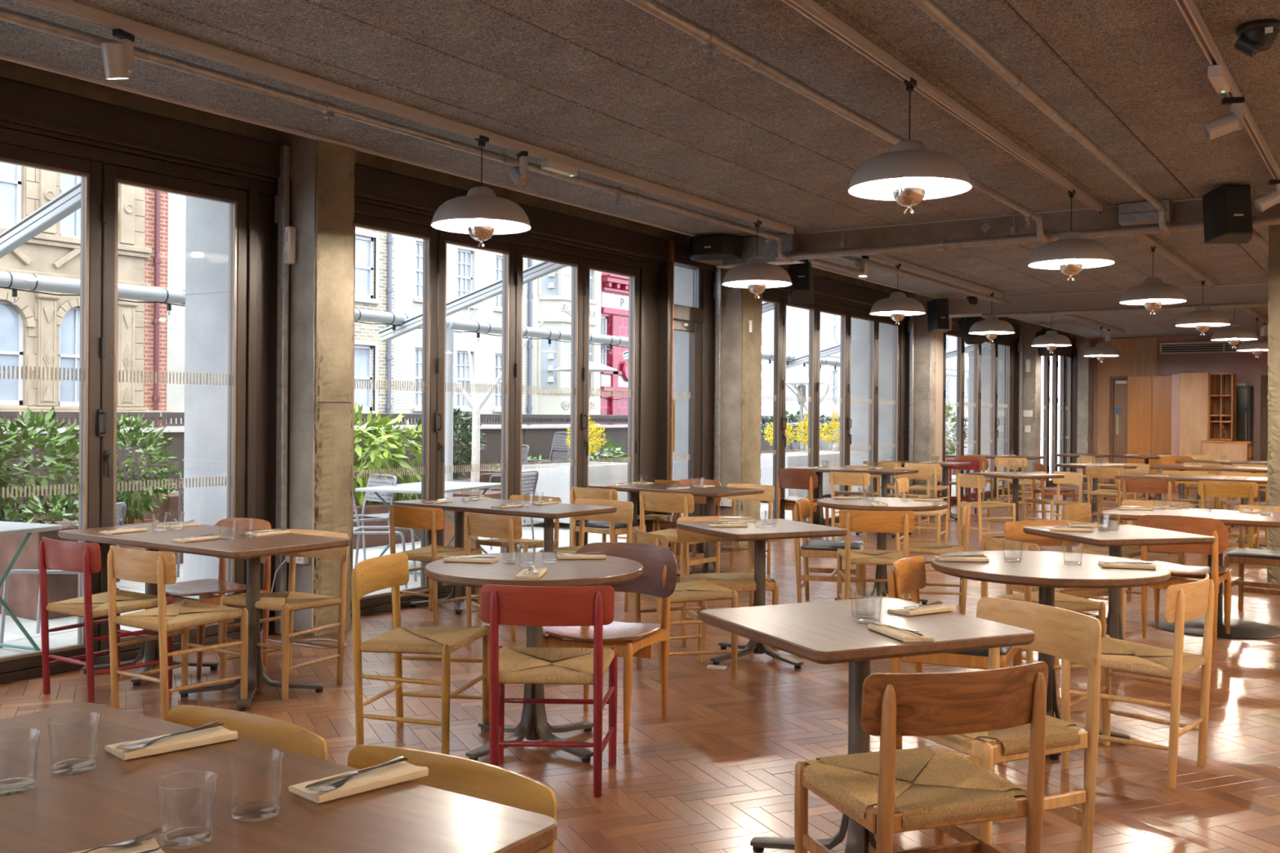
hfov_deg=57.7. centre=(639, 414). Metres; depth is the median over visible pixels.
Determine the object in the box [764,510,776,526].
tumbler
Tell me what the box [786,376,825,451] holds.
patio heater
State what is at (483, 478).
planter
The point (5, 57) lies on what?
trim
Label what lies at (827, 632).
dining table
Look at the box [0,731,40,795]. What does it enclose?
tumbler
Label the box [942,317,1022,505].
window
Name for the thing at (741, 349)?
concrete pillar
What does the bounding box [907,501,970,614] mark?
dining chair
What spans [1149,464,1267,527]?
dining table
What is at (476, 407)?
bare tree
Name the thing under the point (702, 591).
dining chair
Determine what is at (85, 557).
dining chair
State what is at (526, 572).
knife
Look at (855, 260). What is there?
pipe
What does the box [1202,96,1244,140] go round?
track spotlight
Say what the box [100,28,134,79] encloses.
track spotlight
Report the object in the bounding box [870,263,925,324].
pendant lamp
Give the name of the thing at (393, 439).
potted shrub
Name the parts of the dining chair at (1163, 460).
leg, backrest, leg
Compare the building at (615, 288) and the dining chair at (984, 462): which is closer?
the dining chair at (984, 462)
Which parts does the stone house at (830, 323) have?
pane, pane, pane, pane, pane, pane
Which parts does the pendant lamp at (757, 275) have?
bulb, lamp shade, lamp shade, cord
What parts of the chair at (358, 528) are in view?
leg, leg, leg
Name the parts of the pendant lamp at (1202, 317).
lamp shade, lamp shade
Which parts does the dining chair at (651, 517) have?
seat, leg, backrest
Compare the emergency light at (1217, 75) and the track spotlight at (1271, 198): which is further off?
the track spotlight at (1271, 198)
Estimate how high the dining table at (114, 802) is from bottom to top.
0.750 m
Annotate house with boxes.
[354,226,395,426]
[393,234,534,426]
[533,259,601,425]
[820,312,968,423]
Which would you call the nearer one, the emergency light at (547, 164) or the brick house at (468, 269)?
the emergency light at (547, 164)
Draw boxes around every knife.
[106,526,140,530]
[116,723,223,746]
[130,846,162,852]
[161,521,196,524]
[178,534,213,538]
[251,529,281,533]
[305,757,408,787]
[464,556,495,558]
[524,566,533,574]
[564,553,605,554]
[884,622,924,636]
[897,602,942,608]
[951,555,986,557]
[1115,562,1153,564]
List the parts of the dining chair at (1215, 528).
leg, leg, backrest, rail, seat, rail, leg, rail, leg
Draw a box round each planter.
[0,490,78,620]
[131,471,183,564]
[466,453,548,490]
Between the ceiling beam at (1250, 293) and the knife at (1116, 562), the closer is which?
the knife at (1116, 562)
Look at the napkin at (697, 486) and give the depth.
10.07 m
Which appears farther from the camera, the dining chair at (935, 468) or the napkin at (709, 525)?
the dining chair at (935, 468)
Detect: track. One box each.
[13,0,795,234]
[781,0,1103,213]
[863,253,1004,297]
[1060,314,1124,333]
[1132,234,1213,287]
[1174,0,1279,179]
[1240,306,1268,325]
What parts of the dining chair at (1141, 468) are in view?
leg, seat, backrest, leg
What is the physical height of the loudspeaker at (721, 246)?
0.204 m
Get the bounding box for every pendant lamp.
[431,134,530,247]
[722,219,791,298]
[848,76,971,214]
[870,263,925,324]
[968,292,1014,342]
[1027,188,1115,281]
[1031,315,1071,353]
[1084,325,1119,362]
[1119,244,1186,314]
[1175,280,1230,335]
[1210,322,1257,348]
[1236,317,1267,357]
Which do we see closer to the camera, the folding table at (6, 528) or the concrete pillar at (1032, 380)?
the folding table at (6, 528)
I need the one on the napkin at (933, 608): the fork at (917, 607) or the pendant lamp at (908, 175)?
the fork at (917, 607)
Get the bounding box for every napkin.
[71,838,164,852]
[99,528,147,533]
[104,726,237,759]
[155,521,201,528]
[171,535,221,542]
[244,528,289,536]
[288,761,428,803]
[422,499,453,503]
[443,557,498,563]
[461,496,490,500]
[490,504,523,508]
[514,567,546,578]
[531,500,560,505]
[556,554,606,559]
[606,483,628,486]
[631,481,653,484]
[666,486,689,489]
[693,484,715,487]
[708,524,747,527]
[718,517,755,522]
[832,496,861,499]
[853,468,868,470]
[867,623,934,642]
[868,466,882,469]
[870,502,888,506]
[887,604,956,616]
[912,498,943,501]
[935,556,988,561]
[984,471,1005,473]
[1025,471,1047,473]
[1049,528,1093,532]
[1068,522,1109,528]
[1097,562,1155,569]
[1105,463,1124,465]
[1116,507,1153,510]
[1145,474,1168,476]
[1160,505,1185,509]
[1183,465,1204,466]
[1223,477,1248,479]
[1235,466,1255,468]
[1239,508,1261,513]
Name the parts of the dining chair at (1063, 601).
leg, backrest, leg, seat, leg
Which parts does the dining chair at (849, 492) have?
leg, seat, backrest, leg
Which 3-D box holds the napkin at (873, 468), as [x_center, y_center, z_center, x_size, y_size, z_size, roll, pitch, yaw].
[2.796,0.641,13.789,0.096,0.017,0.217,0,0,31]
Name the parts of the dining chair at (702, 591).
leg, backrest, leg, seat, leg, leg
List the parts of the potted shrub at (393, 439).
stem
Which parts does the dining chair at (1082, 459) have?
leg, backrest, leg, leg, leg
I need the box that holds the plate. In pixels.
[979,222,991,233]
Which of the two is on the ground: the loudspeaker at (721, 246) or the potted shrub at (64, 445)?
the potted shrub at (64, 445)
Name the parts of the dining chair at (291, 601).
leg, seat, leg, leg, backrest, leg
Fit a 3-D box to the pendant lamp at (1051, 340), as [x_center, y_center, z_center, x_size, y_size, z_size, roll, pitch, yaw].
[6.364,-1.267,17.973,0.587,0.662,0.587,0,0,-15]
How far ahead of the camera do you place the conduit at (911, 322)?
16.35 m
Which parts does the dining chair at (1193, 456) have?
leg, backrest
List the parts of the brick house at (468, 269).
sill, sill, pane, pane, pane, sill, pane, sill, sill, sill, pane, pane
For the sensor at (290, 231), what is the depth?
7.18 m
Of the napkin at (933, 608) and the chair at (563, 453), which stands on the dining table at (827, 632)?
the napkin at (933, 608)
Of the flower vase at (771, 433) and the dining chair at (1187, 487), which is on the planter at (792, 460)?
the flower vase at (771, 433)
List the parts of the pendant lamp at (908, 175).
lamp shade, cord, bulb, lamp shade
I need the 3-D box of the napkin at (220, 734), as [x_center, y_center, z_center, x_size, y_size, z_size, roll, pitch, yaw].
[-0.878,0.615,2.189,0.217,0.017,0.096,0,0,-43]
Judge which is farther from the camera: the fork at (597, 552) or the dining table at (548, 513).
the dining table at (548, 513)
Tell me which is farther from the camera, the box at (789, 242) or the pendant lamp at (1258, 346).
the pendant lamp at (1258, 346)
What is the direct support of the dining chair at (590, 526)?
on the floor
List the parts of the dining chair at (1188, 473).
seat, backrest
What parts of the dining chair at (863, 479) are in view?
leg, backrest, leg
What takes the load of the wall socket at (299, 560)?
attached to the concrete pillar at (322, 173)
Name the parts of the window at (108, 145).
sash, pull handle, turn handle, sash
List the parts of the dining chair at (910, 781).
leg, rail, rail, leg, seat, leg, backrest, rail, rail, leg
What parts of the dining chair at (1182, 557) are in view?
leg, seat, backrest, leg, leg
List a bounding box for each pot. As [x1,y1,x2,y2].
[444,511,483,548]
[453,477,471,482]
[945,457,955,479]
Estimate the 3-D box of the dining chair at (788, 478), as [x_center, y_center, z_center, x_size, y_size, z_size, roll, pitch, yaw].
[1.838,1.003,13.177,0.535,0.782,0.503,0,0,33]
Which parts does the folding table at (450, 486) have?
leg, leg, leg, leg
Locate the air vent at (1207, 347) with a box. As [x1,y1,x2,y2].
[1160,340,1267,354]
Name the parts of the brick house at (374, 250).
pane, pane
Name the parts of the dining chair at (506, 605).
leg, leg, backrest, seat, leg, leg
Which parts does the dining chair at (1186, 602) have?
leg, leg, seat, leg, backrest, leg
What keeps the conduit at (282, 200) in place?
attached to the concrete pillar at (322, 173)
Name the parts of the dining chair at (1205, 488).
leg, backrest, leg, leg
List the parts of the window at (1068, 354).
sash, sash, sash, sash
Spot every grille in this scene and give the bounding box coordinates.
[693,235,723,253]
[793,259,808,288]
[937,299,949,328]
[973,316,982,322]
[1224,186,1253,231]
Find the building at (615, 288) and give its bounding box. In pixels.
[600,271,628,425]
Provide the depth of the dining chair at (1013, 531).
6.79 m
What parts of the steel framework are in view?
awning arm, post, awning arm, rail, awning arm, awning arm, awning arm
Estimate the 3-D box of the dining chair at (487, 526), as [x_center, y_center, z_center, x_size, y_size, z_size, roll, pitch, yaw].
[-0.804,0.994,7.265,0.485,0.762,0.460,0,0,37]
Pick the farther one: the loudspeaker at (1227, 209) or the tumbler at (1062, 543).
the loudspeaker at (1227, 209)
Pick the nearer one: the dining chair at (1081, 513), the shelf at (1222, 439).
the dining chair at (1081, 513)
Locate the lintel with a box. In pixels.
[0,58,1070,337]
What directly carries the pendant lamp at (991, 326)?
hanging from the track at (879, 257)
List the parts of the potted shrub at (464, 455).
stem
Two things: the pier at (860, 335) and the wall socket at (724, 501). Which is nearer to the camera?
the wall socket at (724, 501)
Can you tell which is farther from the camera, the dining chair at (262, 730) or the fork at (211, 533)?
the fork at (211, 533)
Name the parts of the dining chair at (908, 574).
leg, backrest, leg, rail, seat, leg, rail, leg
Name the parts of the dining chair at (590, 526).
leg, rail, backrest, leg, seat, leg, rail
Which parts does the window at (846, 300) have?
sash, pull handle, turn handle, sash, sash, pull handle, turn handle, sash, sash, lever handle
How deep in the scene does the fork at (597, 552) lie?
5.05 m
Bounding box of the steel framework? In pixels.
[0,181,991,497]
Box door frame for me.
[934,317,951,496]
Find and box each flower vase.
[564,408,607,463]
[764,422,795,445]
[793,411,825,453]
[819,409,839,451]
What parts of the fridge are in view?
door, handle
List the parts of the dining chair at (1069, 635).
rail, leg, leg, seat, backrest, rail, leg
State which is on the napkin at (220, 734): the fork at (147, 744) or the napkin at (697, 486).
the fork at (147, 744)
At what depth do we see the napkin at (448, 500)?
8.07 m
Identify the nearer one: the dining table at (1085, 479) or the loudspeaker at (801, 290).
the loudspeaker at (801, 290)
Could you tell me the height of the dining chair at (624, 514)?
0.767 m
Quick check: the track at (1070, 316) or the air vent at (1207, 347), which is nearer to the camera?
the track at (1070, 316)
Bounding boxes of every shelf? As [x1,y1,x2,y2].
[1209,438,1235,440]
[1210,373,1235,375]
[1210,395,1231,396]
[1210,414,1231,416]
[1210,420,1231,422]
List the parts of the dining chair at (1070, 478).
leg, leg, seat, leg, backrest, leg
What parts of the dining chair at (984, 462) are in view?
leg, leg, backrest, leg, leg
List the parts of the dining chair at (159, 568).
leg, backrest, leg, seat, leg, leg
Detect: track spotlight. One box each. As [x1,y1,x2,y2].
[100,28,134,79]
[508,151,529,187]
[858,255,869,277]
[1105,328,1111,341]
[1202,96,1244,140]
[1253,179,1279,212]
[1260,323,1266,336]
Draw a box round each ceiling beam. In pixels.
[684,194,1279,265]
[948,284,1268,317]
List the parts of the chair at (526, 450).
leg, leg, backrest, leg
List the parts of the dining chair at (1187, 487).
leg, seat, backrest, leg, leg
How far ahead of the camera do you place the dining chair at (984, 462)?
17.83 m
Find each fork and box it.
[81,827,165,852]
[115,721,218,750]
[179,533,213,538]
[309,755,404,791]
[442,555,488,557]
[532,564,539,573]
[555,551,603,555]
[721,516,757,518]
[866,619,919,632]
[903,600,941,609]
[937,555,977,556]
[1100,561,1150,563]
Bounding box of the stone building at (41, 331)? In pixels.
[0,161,151,428]
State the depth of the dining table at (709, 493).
9.78 m
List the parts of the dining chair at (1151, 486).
leg, backrest, leg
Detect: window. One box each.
[0,76,292,683]
[350,163,674,617]
[760,267,915,525]
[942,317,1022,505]
[1040,336,1077,487]
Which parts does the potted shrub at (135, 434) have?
stem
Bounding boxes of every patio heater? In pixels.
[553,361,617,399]
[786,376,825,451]
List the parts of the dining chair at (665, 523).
leg, rail, rail, seat, leg, leg, backrest, leg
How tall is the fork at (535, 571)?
0.008 m
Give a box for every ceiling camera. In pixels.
[966,296,977,305]
[1234,18,1279,57]
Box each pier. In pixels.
[182,195,229,599]
[671,266,693,524]
[849,317,893,497]
[968,344,1004,492]
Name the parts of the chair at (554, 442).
leg, leg, leg, backrest, leg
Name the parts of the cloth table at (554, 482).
table frame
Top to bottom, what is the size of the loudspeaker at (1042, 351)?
0.477 m
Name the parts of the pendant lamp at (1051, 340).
lamp shade, lamp shade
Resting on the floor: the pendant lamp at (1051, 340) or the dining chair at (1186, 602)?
the dining chair at (1186, 602)
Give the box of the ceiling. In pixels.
[0,0,1279,338]
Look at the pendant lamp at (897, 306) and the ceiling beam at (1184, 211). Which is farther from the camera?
the pendant lamp at (897, 306)
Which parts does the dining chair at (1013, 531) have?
leg, rail, backrest, leg, seat, leg, rail, leg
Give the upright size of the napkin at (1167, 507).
0.017 m
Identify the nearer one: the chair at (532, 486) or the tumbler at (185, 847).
the tumbler at (185, 847)
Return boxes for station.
[1171,372,1254,488]
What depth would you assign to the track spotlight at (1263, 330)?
19.74 m
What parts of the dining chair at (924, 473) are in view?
seat, backrest, leg, leg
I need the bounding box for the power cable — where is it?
[260,559,346,648]
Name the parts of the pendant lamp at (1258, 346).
lamp shade, lamp shade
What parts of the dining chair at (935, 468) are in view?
backrest, seat, leg, leg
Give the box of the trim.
[0,53,1269,338]
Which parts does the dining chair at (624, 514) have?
seat, leg, backrest, leg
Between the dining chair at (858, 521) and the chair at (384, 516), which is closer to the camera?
the dining chair at (858, 521)
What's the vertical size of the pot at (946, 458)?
0.500 m
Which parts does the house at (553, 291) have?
pane, pane, pane, pane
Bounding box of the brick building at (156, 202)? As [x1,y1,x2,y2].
[143,188,173,427]
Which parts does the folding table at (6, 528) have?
leg, leg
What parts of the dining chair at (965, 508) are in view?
seat, leg, leg, backrest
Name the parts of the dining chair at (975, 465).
leg, seat, leg, backrest, leg, leg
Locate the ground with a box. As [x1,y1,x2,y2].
[0,470,1059,657]
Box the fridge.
[1217,382,1253,459]
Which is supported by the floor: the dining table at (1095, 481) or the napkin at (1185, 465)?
the dining table at (1095, 481)
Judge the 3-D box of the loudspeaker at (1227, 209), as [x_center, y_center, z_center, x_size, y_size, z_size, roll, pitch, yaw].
[4.276,-1.435,8.525,0.303,0.391,0.644,0,0,12]
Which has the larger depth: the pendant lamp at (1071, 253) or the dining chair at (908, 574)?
the pendant lamp at (1071, 253)
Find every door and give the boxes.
[672,242,715,555]
[1109,376,1128,483]
[1260,374,1268,488]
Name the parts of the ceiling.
panel, panel, panel, panel, panel, panel, panel, panel, panel, panel, panel, panel, panel, panel, panel, panel, panel, panel, panel, panel, panel, panel, panel, panel, panel, panel, panel, panel, panel, panel, panel, panel, panel, panel, panel, panel, panel, panel, panel, panel, panel, panel, panel, panel, panel, panel, panel, panel, panel, panel, panel, panel, panel, panel, panel, panel, panel, panel, panel, panel, panel, panel, panel, panel, panel, panel, panel, panel, panel, panel, panel, panel, panel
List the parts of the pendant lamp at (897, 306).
lamp shade, lamp shade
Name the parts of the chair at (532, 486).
backrest, leg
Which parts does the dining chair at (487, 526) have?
leg, backrest, leg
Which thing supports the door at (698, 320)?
on the floor
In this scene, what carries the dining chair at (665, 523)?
on the floor
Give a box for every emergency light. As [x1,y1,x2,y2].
[541,159,577,177]
[968,288,981,293]
[1207,64,1231,93]
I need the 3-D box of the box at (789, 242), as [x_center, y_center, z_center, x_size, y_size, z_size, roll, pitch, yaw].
[1.122,-1.530,10.902,0.840,0.264,0.180,0,0,33]
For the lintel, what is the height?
0.380 m
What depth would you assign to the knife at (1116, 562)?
4.89 m
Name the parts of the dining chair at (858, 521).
leg, leg, seat, backrest, leg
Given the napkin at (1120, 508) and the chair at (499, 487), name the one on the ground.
the chair at (499, 487)
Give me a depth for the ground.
9.39 m
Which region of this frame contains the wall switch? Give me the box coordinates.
[1022,410,1032,432]
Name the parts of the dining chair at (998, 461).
leg, leg, backrest, seat, leg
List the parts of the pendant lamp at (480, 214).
lamp shade, lamp shade, bulb, cord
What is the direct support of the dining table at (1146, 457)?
on the floor
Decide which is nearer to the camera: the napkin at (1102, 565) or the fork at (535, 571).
the fork at (535, 571)
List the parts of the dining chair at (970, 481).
leg, backrest, leg, seat, leg, leg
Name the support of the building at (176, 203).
on the ground
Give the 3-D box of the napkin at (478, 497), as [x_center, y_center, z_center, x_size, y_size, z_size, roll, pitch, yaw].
[-1.190,0.612,8.440,0.096,0.017,0.217,0,0,33]
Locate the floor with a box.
[0,483,1279,852]
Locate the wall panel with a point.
(1137, 356)
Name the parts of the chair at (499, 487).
leg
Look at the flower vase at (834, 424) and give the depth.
20.67 m
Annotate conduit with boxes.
[275,144,289,634]
[713,266,722,550]
[907,315,914,494]
[1017,325,1022,455]
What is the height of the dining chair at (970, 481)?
0.762 m
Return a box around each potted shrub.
[0,405,120,582]
[72,411,182,551]
[352,401,453,549]
[408,407,486,482]
[558,437,627,462]
[760,410,838,451]
[945,403,968,479]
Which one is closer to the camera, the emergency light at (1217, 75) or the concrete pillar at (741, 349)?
the emergency light at (1217, 75)
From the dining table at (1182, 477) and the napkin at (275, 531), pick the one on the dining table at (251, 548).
the napkin at (275, 531)
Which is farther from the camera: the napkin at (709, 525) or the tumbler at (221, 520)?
the napkin at (709, 525)
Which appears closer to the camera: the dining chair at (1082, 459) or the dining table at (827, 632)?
the dining table at (827, 632)
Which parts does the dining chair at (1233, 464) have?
backrest, seat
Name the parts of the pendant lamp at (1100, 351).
lamp shade, lamp shade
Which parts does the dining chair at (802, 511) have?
leg, backrest, leg, rail, seat, leg, leg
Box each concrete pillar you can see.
[276,129,355,636]
[712,268,762,551]
[904,290,936,498]
[1014,319,1041,493]
[1070,333,1093,482]
[1266,224,1279,590]
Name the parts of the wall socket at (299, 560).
plate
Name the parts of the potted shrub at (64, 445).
stem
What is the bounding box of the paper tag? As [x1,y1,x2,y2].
[748,320,751,332]
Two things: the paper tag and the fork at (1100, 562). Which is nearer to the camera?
the fork at (1100, 562)
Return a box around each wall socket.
[285,556,309,564]
[720,497,732,506]
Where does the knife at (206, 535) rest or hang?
on the napkin at (215, 537)
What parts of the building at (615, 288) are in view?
pane, cornice, cornice, cornice, cornice, cornice, cornice, cornice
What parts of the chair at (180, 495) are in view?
leg, backrest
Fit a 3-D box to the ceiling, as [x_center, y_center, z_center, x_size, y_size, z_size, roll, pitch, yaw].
[3.184,-1.927,6.954,11.627,0.540,38.100,0,0,33]
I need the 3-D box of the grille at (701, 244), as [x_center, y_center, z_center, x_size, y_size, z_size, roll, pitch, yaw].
[0.630,-1.569,10.773,0.290,0.150,0.007,0,-6,25]
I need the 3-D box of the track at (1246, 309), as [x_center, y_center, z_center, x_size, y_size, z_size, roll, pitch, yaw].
[9.554,-1.579,18.145,0.038,0.061,6.440,0,0,33]
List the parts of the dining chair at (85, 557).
leg, backrest, leg, seat, leg, leg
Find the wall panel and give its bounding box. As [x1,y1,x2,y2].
[1097,337,1157,483]
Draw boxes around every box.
[715,233,804,268]
[1118,199,1172,226]
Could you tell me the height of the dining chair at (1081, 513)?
0.762 m
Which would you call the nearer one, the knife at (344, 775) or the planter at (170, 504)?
the knife at (344, 775)
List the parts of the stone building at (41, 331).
pane, pane, pane, pane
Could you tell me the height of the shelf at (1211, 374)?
0.030 m
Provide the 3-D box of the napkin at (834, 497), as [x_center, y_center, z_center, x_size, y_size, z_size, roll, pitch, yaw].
[1.570,0.632,8.810,0.217,0.017,0.096,0,0,9]
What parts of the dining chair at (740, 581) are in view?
leg, leg, backrest, seat, rail, leg, leg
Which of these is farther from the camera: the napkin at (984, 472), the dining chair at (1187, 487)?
the dining chair at (1187, 487)
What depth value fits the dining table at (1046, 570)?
4.85 m
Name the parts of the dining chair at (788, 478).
leg, rail, backrest, rail, seat, leg, leg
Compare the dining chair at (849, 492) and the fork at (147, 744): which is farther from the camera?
the dining chair at (849, 492)
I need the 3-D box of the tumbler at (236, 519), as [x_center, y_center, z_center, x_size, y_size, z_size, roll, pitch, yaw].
[-1.972,0.570,5.804,0.085,0.090,0.085,0,0,41]
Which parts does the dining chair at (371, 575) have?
leg, backrest, leg, seat, leg, leg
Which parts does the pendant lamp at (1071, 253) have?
lamp shade, bulb, lamp shade, cord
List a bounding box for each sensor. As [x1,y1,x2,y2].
[284,226,295,264]
[1026,359,1031,372]
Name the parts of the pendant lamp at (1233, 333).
lamp shade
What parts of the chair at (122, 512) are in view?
leg, leg, backrest, leg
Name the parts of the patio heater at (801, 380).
burner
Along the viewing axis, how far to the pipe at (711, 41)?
5.34 m
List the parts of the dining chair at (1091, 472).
leg, leg, backrest, seat, leg, leg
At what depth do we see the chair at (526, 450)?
14.82 m
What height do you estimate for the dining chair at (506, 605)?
0.762 m
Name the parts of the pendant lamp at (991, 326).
lamp shade, lamp shade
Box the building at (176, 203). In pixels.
[165,192,186,427]
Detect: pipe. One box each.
[0,6,789,259]
[625,0,1047,240]
[836,256,996,304]
[911,0,1169,231]
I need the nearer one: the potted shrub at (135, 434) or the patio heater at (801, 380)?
the potted shrub at (135, 434)
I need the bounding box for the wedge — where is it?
[706,665,726,669]
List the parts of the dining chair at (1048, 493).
leg, backrest, leg, rail, seat, rail, leg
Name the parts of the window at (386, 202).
sash, pull handle, turn handle, sash, sash, pull handle, turn handle, sash, lock plate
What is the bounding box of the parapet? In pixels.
[0,411,968,519]
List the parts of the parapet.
slotted rail, panel, slotted rail, panel, slotted rail, panel, slotted rail, panel, slotted rail, panel, slotted rail, panel, slotted rail, panel, slotted rail, panel, slotted rail, panel, slotted rail, panel, slotted rail, panel, panel, panel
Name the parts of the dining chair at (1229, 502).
leg, leg, seat, backrest, leg, leg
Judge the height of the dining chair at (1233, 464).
0.762 m
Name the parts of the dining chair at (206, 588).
rail, leg, seat, leg, rail, rail, backrest, leg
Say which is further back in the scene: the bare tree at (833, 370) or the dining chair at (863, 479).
the bare tree at (833, 370)
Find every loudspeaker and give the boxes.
[688,234,742,261]
[772,259,813,303]
[927,298,949,332]
[956,316,986,344]
[1035,328,1055,355]
[1202,184,1253,244]
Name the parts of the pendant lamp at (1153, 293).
lamp shade, bulb, lamp shade, cord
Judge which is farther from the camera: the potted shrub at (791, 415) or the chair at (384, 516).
the potted shrub at (791, 415)
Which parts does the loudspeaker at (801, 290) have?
arm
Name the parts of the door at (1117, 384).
push plate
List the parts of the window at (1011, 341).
sash, sash, pull handle, sash, sash, sash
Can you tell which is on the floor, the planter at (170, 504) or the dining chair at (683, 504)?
the dining chair at (683, 504)
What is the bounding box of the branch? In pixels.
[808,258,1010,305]
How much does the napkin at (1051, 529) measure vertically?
0.017 m
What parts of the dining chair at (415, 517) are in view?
leg, backrest, leg, leg, seat, leg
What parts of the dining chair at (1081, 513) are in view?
leg, backrest, leg, seat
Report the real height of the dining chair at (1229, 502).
0.762 m
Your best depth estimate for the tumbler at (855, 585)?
3.64 m
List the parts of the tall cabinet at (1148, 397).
door, door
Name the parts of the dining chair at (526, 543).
leg, seat, leg, backrest, leg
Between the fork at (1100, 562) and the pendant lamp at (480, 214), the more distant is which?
the pendant lamp at (480, 214)
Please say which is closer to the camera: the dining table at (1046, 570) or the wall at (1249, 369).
the dining table at (1046, 570)
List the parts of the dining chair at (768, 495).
leg, leg, backrest, leg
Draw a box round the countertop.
[1200,440,1254,443]
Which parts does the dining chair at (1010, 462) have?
leg, backrest, leg, seat, leg, leg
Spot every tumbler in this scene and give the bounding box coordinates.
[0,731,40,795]
[47,715,101,775]
[155,775,217,849]
[167,511,184,529]
[218,520,236,539]
[226,754,284,822]
[235,519,253,537]
[501,541,518,564]
[518,542,536,566]
[540,539,555,562]
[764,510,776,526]
[849,585,877,617]
[853,592,882,624]
[1002,541,1022,562]
[1062,542,1083,565]
[1096,514,1108,531]
[1105,513,1119,530]
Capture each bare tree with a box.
[410,287,547,515]
[761,338,837,434]
[945,356,968,475]
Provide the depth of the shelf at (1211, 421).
22.36 m
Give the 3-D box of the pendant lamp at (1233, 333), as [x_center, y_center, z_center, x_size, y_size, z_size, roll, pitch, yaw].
[8.339,-1.253,16.309,0.587,0.662,0.587,0,0,-30]
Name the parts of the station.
pink panel, panel, panel, panel, cubby frame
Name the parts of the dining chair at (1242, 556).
leg, leg, seat, rail, backrest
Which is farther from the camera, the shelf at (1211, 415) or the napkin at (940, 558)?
the shelf at (1211, 415)
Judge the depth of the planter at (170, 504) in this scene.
10.54 m
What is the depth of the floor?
5.22 m
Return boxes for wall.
[1040,454,1059,470]
[1093,333,1267,488]
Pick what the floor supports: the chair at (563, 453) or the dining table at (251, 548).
the dining table at (251, 548)
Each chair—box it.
[0,502,126,648]
[38,537,173,702]
[106,545,248,720]
[152,517,271,679]
[166,705,327,760]
[172,480,183,577]
[219,528,348,701]
[346,744,556,852]
[351,552,489,755]
[353,473,396,559]
[353,495,417,588]
[389,504,482,625]
[464,511,522,642]
[475,494,560,602]
[479,444,528,489]
[480,584,617,797]
[488,458,528,523]
[489,470,538,551]
[528,431,570,464]
[539,498,633,612]
[542,542,677,743]
[551,443,570,462]
[569,486,645,546]
[614,480,679,555]
[632,527,737,683]
[639,491,719,574]
[652,479,721,571]
[676,515,778,661]
[703,483,774,573]
[777,468,828,539]
[793,498,866,603]
[794,661,1048,852]
[829,471,870,543]
[834,465,881,525]
[836,509,914,600]
[866,461,911,494]
[887,466,932,534]
[888,555,1022,765]
[894,477,947,550]
[904,462,949,522]
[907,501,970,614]
[920,596,1102,852]
[937,459,979,513]
[954,455,993,505]
[956,473,1015,546]
[980,534,1106,693]
[994,457,1032,508]
[1004,520,1124,665]
[1007,458,1045,514]
[1024,471,1082,520]
[1031,462,1075,520]
[1061,502,1142,613]
[1061,573,1214,789]
[1079,455,1117,503]
[1084,466,1135,525]
[1099,462,1149,519]
[1120,477,1175,555]
[1121,499,1192,601]
[1134,515,1231,646]
[1157,456,1193,499]
[1161,471,1208,508]
[1173,454,1214,502]
[1182,462,1222,509]
[1197,480,1258,558]
[1220,472,1267,544]
[1223,505,1279,617]
[1227,463,1267,510]
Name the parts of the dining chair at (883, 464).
backrest, seat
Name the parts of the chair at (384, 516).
leg, leg, seat, backrest, leg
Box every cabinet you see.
[1127,375,1171,473]
[1202,442,1251,475]
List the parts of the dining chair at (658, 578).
leg, rail, rail, leg, seat, rail, backrest, leg, rail, leg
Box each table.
[0,520,62,650]
[0,702,557,852]
[57,521,350,711]
[355,481,501,574]
[393,496,617,614]
[424,551,643,762]
[521,461,627,526]
[588,481,764,576]
[676,519,847,668]
[699,596,1035,852]
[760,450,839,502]
[786,466,918,537]
[817,497,947,604]
[862,459,971,520]
[930,550,1170,759]
[945,454,1043,505]
[968,471,1064,537]
[1022,524,1215,671]
[1053,453,1114,500]
[1055,463,1137,523]
[1101,505,1279,639]
[1114,454,1161,500]
[1115,472,1267,549]
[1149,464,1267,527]
[1175,459,1267,509]
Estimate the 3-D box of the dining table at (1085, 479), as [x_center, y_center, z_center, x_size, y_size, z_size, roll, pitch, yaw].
[7.546,1.060,19.698,0.740,0.750,0.740,0,0,-27]
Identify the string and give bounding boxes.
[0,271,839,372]
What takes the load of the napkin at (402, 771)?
on the dining table at (114, 802)
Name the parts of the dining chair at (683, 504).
leg, seat, backrest, leg, leg, leg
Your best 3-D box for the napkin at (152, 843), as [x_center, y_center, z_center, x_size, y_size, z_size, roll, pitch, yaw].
[-0.760,0.615,1.577,0.217,0.017,0.096,0,0,-37]
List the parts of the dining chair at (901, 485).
leg, backrest, seat, leg, leg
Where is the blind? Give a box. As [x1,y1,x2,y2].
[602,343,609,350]
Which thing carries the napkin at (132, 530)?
on the dining table at (251, 548)
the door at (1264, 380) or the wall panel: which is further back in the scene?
the wall panel
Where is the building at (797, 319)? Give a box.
[760,301,821,423]
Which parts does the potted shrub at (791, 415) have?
stem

